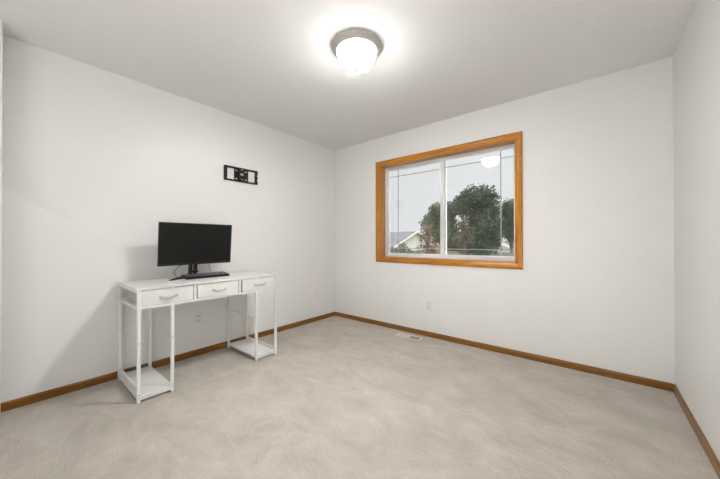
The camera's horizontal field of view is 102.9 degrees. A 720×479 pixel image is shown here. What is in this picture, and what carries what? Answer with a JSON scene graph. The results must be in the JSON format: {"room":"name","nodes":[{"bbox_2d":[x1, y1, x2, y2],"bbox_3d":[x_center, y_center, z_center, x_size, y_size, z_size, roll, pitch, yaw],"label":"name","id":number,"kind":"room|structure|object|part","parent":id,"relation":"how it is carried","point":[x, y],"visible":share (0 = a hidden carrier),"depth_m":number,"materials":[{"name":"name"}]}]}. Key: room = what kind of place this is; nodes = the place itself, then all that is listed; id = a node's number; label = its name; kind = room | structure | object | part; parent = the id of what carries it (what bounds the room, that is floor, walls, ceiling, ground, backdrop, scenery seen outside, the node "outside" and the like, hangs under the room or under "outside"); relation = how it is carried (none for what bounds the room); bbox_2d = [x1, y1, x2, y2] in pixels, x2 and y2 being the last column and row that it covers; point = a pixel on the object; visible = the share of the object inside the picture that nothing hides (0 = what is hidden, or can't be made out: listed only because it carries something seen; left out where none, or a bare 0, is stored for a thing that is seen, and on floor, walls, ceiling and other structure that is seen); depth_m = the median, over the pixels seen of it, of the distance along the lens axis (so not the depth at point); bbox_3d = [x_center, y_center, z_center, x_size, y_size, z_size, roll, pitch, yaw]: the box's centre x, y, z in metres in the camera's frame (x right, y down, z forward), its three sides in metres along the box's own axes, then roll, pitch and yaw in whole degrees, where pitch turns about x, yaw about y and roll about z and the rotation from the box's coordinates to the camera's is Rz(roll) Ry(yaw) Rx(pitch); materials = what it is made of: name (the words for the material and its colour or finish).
{"room":"home office","nodes":[
{"label":"home office","id":0,"kind":"room"},
{"bbox_2d":[0,20,2,412],"bbox_3d":[-2.969,-0.114,1.019,0.320,2.440,2.121,0,0,39],"label":"wall","id":1,"kind":"structure","parent":0,"point":[1,24],"depth_m":1.74,"materials":[{"name":"white paint"}]},
{"bbox_2d":[1,35,334,402],"bbox_3d":[-1.348,-0.104,3.155,0.140,2.440,3.239,0,0,39],"label":"wall","id":2,"kind":"structure","parent":0,"point":[94,159],"depth_m":2.33,"materials":[{"name":"white paint"}]},
{"bbox_2d":[1,312,334,411],"bbox_3d":[-1.337,1.087,3.038,0.012,0.057,3.079,0,0,39],"label":"baseboard","id":3,"kind":"structure","parent":2,"relation":"attached to","point":[19,402],"depth_m":2.28,"materials":[{"name":"brown wood"}]},
{"bbox_2d":[195,311,202,323],"bbox_3d":[-1.558,0.757,2.772,0.009,0.114,0.070,0,0,39],"label":"electrical outlet","id":4,"kind":"object","parent":2,"relation":"attached to","point":[198,315],"visible":1,"depth_m":2.77,"materials":[{"name":"white plastic"}]},
{"bbox_2d":[224,165,257,184],"bbox_3d":[-1.276,-0.696,3.103,0.044,0.153,0.377,0,0,39],"label":"wall bracket","id":5,"kind":"object","parent":2,"relation":"attached to","point":[240,174],"visible":1,"depth_m":3.07,"materials":[{"name":"black metal"}]},
{"bbox_3d":[-1.393,-0.696,2.974,0.024,0.137,0.028,0,0,39],"label":"plate","id":6,"kind":"part","parent":5,"relation":"part of","materials":[{"name":"black metal"}]},
{"bbox_3d":[-1.284,-0.628,3.109,0.022,0.017,0.377,0,0,39],"label":"rail","id":7,"kind":"part","parent":5,"relation":"part of","materials":[{"name":"black metal"}]},
{"bbox_3d":[-1.278,-0.696,3.101,0.041,0.137,0.156,0,0,39],"label":"plate","id":8,"kind":"part","parent":5,"relation":"part of","materials":[{"name":"black metal"}]},
{"bbox_3d":[-1.284,-0.763,3.110,0.022,0.019,0.377,0,0,39],"label":"rail","id":9,"kind":"part","parent":5,"relation":"part of","materials":[{"name":"black metal"}]},
{"bbox_2d":[0,0,695,149],"bbox_3d":[-0.683,-1.397,1.163,3.700,0.120,5.500,0,0,39],"label":"ceiling","id":10,"kind":"structure","parent":0,"point":[273,64],"depth_m":1.98,"materials":[{"name":"white paint"}]},
{"bbox_2d":[332,29,381,73],"bbox_3d":[-0.022,-1.246,1.984,0.345,0.174,0.345,0,0,39],"label":"ceiling light","id":11,"kind":"object","parent":10,"relation":"attached to","point":[356,50],"visible":1,"depth_m":1.89,"materials":[{"name":"white glass"}]},
{"bbox_2d":[0,316,718,478],"bbox_3d":[-0.678,1.163,1.147,3.700,0.120,5.500,0,0,39],"label":"floor","id":12,"kind":"structure","parent":0,"point":[338,397],"depth_m":1.74,"materials":[{"name":"carpet"}]},
{"bbox_2d":[117,271,277,403],"bbox_3d":[-1.354,0.724,2.524,0.569,0.777,1.110,0,0,39],"label":"desk","id":13,"kind":"object","parent":12,"relation":"on","point":[146,382],"visible":0.98,"depth_m":2.27,"materials":[{"name":"white paint"}]},
{"bbox_3d":[-1.906,0.725,2.276,0.021,0.749,0.021,0,0,39],"label":"leg","id":14,"kind":"part","parent":13,"relation":"part of","materials":[{"name":"white paint"}]},
{"bbox_3d":[-1.705,0.472,2.114,0.501,0.018,0.019,0,0,39],"label":"rail","id":15,"kind":"part","parent":13,"relation":"part of","materials":[{"name":"white metal"}]},
{"bbox_3d":[-1.705,0.359,2.114,0.501,0.018,0.019,0,0,39],"label":"rail","id":16,"kind":"part","parent":13,"relation":"part of","materials":[{"name":"white metal"}]},
{"bbox_3d":[-1.503,0.723,1.948,0.021,0.749,0.021,0,0,39],"label":"leg","id":17,"kind":"part","parent":13,"relation":"part of","materials":[{"name":"white paint"}]},
{"bbox_2d":[126,366,170,397],"bbox_3d":[-1.635,1.076,2.194,0.533,0.014,0.199,0,0,39],"label":"shelf","id":18,"kind":"object","parent":13,"relation":"attached to","point":[153,383],"depth_m":2.13,"materials":[{"name":"white wood"}]},
{"bbox_3d":[-1.779,0.726,2.432,0.021,0.749,0.021,0,0,39],"label":"leg","id":19,"kind":"part","parent":13,"relation":"part of","materials":[{"name":"white paint"}]},
{"bbox_3d":[-1.537,0.414,2.203,0.363,0.094,0.316,0,0,39],"label":"drawer","id":20,"kind":"part","parent":13,"relation":"part of","materials":[{"name":"grey fabric"}]},
{"bbox_3d":[-1.439,1.087,2.024,0.011,0.012,0.182,0,0,39],"label":"shelf rail","id":21,"kind":"part","parent":13,"relation":"part of","materials":[{"name":"white paint"}]},
{"bbox_3d":[-1.391,0.407,2.083,0.017,0.106,0.328,0,0,39],"label":"drawer","id":22,"kind":"part","parent":13,"relation":"part of","materials":[{"name":"white wood"}]},
{"bbox_3d":[-1.375,0.412,2.071,0.026,0.025,0.118,0,0,39],"label":"handle","id":23,"kind":"part","parent":13,"relation":"part of","materials":[{"name":"grey"}]},
{"bbox_3d":[-1.376,0.724,2.104,0.021,0.749,0.021,0,0,39],"label":"leg","id":24,"kind":"part","parent":13,"relation":"part of","materials":[{"name":"white paint"}]},
{"bbox_2d":[157,222,231,280],"bbox_3d":[-1.474,0.098,2.568,0.213,0.476,0.597,0,0,39],"label":"monitor","id":25,"kind":"object","parent":13,"relation":"on","point":[190,244],"visible":0.84,"depth_m":2.50,"materials":[{"name":"black plastic"}]},
{"bbox_3d":[-1.280,0.407,2.227,0.013,0.114,0.020,0,0,39],"label":"post","id":26,"kind":"part","parent":13,"relation":"part of","materials":[{"name":"white metal"}]},
{"bbox_2d":[181,271,229,279],"bbox_3d":[-1.366,0.317,2.550,0.131,0.034,0.360,0,0,42],"label":"keyboard","id":27,"kind":"object","parent":13,"relation":"on","point":[222,273],"visible":1,"depth_m":2.51,"materials":[{"name":"black plastic"}]},
{"bbox_3d":[-1.162,0.472,2.369,0.019,0.018,1.062,0,0,39],"label":"rail","id":28,"kind":"part","parent":13,"relation":"part of","materials":[{"name":"white metal"}]},
{"bbox_3d":[-1.163,0.409,2.364,0.017,0.106,0.329,0,0,39],"label":"drawer","id":29,"kind":"part","parent":13,"relation":"part of","materials":[{"name":"white wood"}]},
{"bbox_3d":[-1.147,0.414,2.351,0.026,0.025,0.118,0,0,39],"label":"handle","id":30,"kind":"part","parent":13,"relation":"part of","materials":[{"name":"grey"}]},
{"bbox_3d":[-1.353,0.729,2.956,0.021,0.749,0.021,0,0,39],"label":"leg","id":31,"kind":"part","parent":13,"relation":"part of","materials":[{"name":"white paint"}]},
{"bbox_3d":[-1.051,0.408,2.509,0.013,0.114,0.020,0,0,39],"label":"post","id":32,"kind":"part","parent":13,"relation":"part of","materials":[{"name":"white metal"}]},
{"bbox_3d":[-1.224,0.729,3.115,0.021,0.749,0.021,0,0,39],"label":"leg","id":33,"kind":"part","parent":13,"relation":"part of","materials":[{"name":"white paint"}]},
{"bbox_2d":[229,339,274,357],"bbox_3d":[-1.091,1.079,2.864,0.533,0.014,0.202,0,0,39],"label":"shelf","id":34,"kind":"object","parent":13,"relation":"attached to","point":[247,346],"depth_m":2.84,"materials":[{"name":"white wood"}]},
{"bbox_3d":[-0.949,0.726,2.628,0.021,0.749,0.021,0,0,39],"label":"leg","id":35,"kind":"part","parent":13,"relation":"part of","materials":[{"name":"white paint"}]},
{"bbox_3d":[-0.932,0.410,2.648,0.017,0.106,0.329,0,0,39],"label":"drawer","id":36,"kind":"part","parent":13,"relation":"part of","materials":[{"name":"white wood"}]},
{"bbox_3d":[-0.820,0.727,2.787,0.021,0.749,0.021,0,0,39],"label":"leg","id":37,"kind":"part","parent":13,"relation":"part of","materials":[{"name":"white paint"}]},
{"bbox_2d":[395,333,422,340],"bbox_3d":[0.559,1.111,3.286,0.310,0.006,0.110,0,0,39],"label":"floor vent","id":38,"kind":"object","parent":12,"relation":"in","point":[397,334],"visible":1,"depth_m":3.28,"materials":[{"name":"beige metal"}]},
{"bbox_2d":[335,56,674,383],"bbox_3d":[1.004,-0.107,3.226,3.420,2.440,0.160,0,0,39],"label":"wall","id":39,"kind":"structure","parent":0,"point":[594,287],"depth_m":2.49,"materials":[{"name":"white paint"}]},
{"bbox_2d":[426,300,431,309],"bbox_3d":[0.790,0.751,3.288,0.070,0.114,0.009,0,0,39],"label":"electrical outlet","id":40,"kind":"object","parent":39,"relation":"attached to","point":[428,302],"visible":1,"depth_m":3.28,"materials":[{"name":"white plastic"}]},
{"bbox_2d":[376,131,522,269],"bbox_3d":[0.920,-0.363,3.291,1.696,1.299,0.196,0,0,39],"label":"window","id":41,"kind":"structure","parent":39,"relation":"in","point":[512,140],"depth_m":3.24,"materials":[{"name":"brown wood"}]},
{"bbox_2d":[390,169,439,252],"bbox_3d":[0.688,-0.366,3.597,0.747,1.083,0.005,0,0,39],"label":"grille","id":42,"kind":"object","parent":41,"relation":"attached to","point":[391,170],"depth_m":3.74,"materials":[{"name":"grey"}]},
{"bbox_3d":[0.689,-0.363,3.587,0.811,1.133,0.028,0,0,39],"label":"sash","id":43,"kind":"part","parent":41,"relation":"part of","materials":[{"name":"white plastic"}]},
{"bbox_3d":[1.245,-0.367,3.095,0.790,1.133,0.028,0,0,39],"label":"sash","id":44,"kind":"part","parent":41,"relation":"part of","materials":[{"name":"white plastic"}]},
{"bbox_2d":[444,151,513,255],"bbox_3d":[1.259,-0.370,3.093,0.723,1.083,0.005,0,0,39],"label":"grille","id":45,"kind":"object","parent":41,"relation":"attached to","point":[479,152],"depth_m":3.20,"materials":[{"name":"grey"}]},
{"bbox_2d":[335,312,672,391],"bbox_3d":[0.952,1.084,3.152,3.396,0.057,0.012,0,0,39],"label":"baseboard","id":46,"kind":"structure","parent":39,"relation":"attached to","point":[648,382],"depth_m":2.64,"materials":[{"name":"brown wood"}]},
{"bbox_2d":[673,0,719,461],"bbox_3d":[0.745,-0.126,0.086,0.140,2.440,5.360,0,0,39],"label":"wall","id":47,"kind":"structure","parent":0,"point":[696,56],"depth_m":1.59,"materials":[{"name":"white paint"}]},
{"bbox_2d":[673,384,719,478],"bbox_3d":[0.637,1.066,0.065,0.012,0.057,5.200,0,0,39],"label":"baseboard","id":48,"kind":"structure","parent":47,"relation":"attached to","point":[712,457],"depth_m":1.58,"materials":[{"name":"brown wood"}]},
{"label":"outside","id":49,"kind":"structure","parent":0,"visible":0},
{"bbox_3d":[31.092,3.097,50.822,110.000,0.300,108.000,0,0,39],"label":"ground","id":50,"kind":"structure","parent":49,"visible":0},
{"bbox_2d":[390,244,407,252],"bbox_3d":[2.081,1.491,16.013,1.244,2.600,0.769,0,0,1],"label":"shrub","id":51,"kind":"object","parent":50,"relation":"on","point":[391,250],"visible":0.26,"depth_m":15.86,"materials":[{"name":"green plant"}]},
{"bbox_2d":[399,242,417,253],"bbox_3d":[2.921,1.470,17.032,1.237,2.654,0.819,0,0,-13],"label":"shrub","id":52,"kind":"object","parent":50,"relation":"on","point":[403,243],"visible":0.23,"depth_m":16.95,"materials":[{"name":"green plant"}]},
{"bbox_2d":[390,231,431,250],"bbox_3d":[3.171,0.943,43.567,8.800,4.017,14.770,0,0,-37],"label":"house","id":53,"kind":"structure","parent":50,"relation":"on","point":[411,238],"depth_m":37.77,"materials":[{"name":"grey"}]},
{"bbox_2d":[415,221,439,253],"bbox_3d":[4.572,0.792,18.991,1.985,4.033,1.359,0,0,5],"label":"tree","id":54,"kind":"object","parent":50,"relation":"on","point":[427,234],"visible":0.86,"depth_m":18.88,"materials":[{"name":"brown plant"}]},
{"bbox_2d":[418,202,450,246],"bbox_3d":[6.069,-0.103,23.015,2.480,5.862,2.277,0,0,39],"label":"leafy tree","id":55,"kind":"object","parent":50,"relation":"on","point":[434,219],"visible":0.56,"depth_m":22.60,"materials":[{"name":"green plant"}]},
{"bbox_2d":[447,201,459,254],"bbox_3d":[8.930,-0.486,28.046,2.591,6.678,2.537,0,0,39],"label":"evergreen tree","id":56,"kind":"object","parent":50,"relation":"on","point":[450,212],"visible":0.36,"depth_m":27.49,"materials":[{"name":"green plant"}]},
{"bbox_2d":[407,250,513,255],"bbox_3d":[10.729,1.926,24.923,27.105,1.800,0.110,0,0,39],"label":"fence","id":57,"kind":"object","parent":50,"relation":"on","point":[448,252],"visible":0.05,"depth_m":24.87,"materials":[{"name":"wood"}]},
{"bbox_2d":[450,217,475,254],"bbox_3d":[6.859,0.634,19.063,1.699,4.336,1.312,0,0,12],"label":"tree","id":58,"kind":"object","parent":50,"relation":"on","point":[464,237],"visible":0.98,"depth_m":18.85,"materials":[{"name":"green plant"}]},
{"bbox_2d":[450,183,504,255],"bbox_3d":[9.127,-0.769,22.028,3.754,7.172,3.597,0,0,39],"label":"evergreen tree","id":59,"kind":"object","parent":50,"relation":"on","point":[484,217],"visible":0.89,"depth_m":21.40,"materials":[{"name":"green plant"}]},
{"bbox_2d":[482,240,513,255],"bbox_3d":[23.019,1.491,36.289,12.770,2.765,8.800,0,0,-3],"label":"house","id":60,"kind":"structure","parent":50,"relation":"on","point":[505,246],"depth_m":34.07,"materials":[{"name":"grey"}]},
{"bbox_2d":[499,197,513,252],"bbox_3d":[14.236,-0.589,26.967,2.756,6.850,2.416,0,0,-16],"label":"evergreen tree","id":61,"kind":"object","parent":50,"relation":"on","point":[507,207],"visible":0.61,"depth_m":26.59,"materials":[{"name":"green plant"}]}
]}

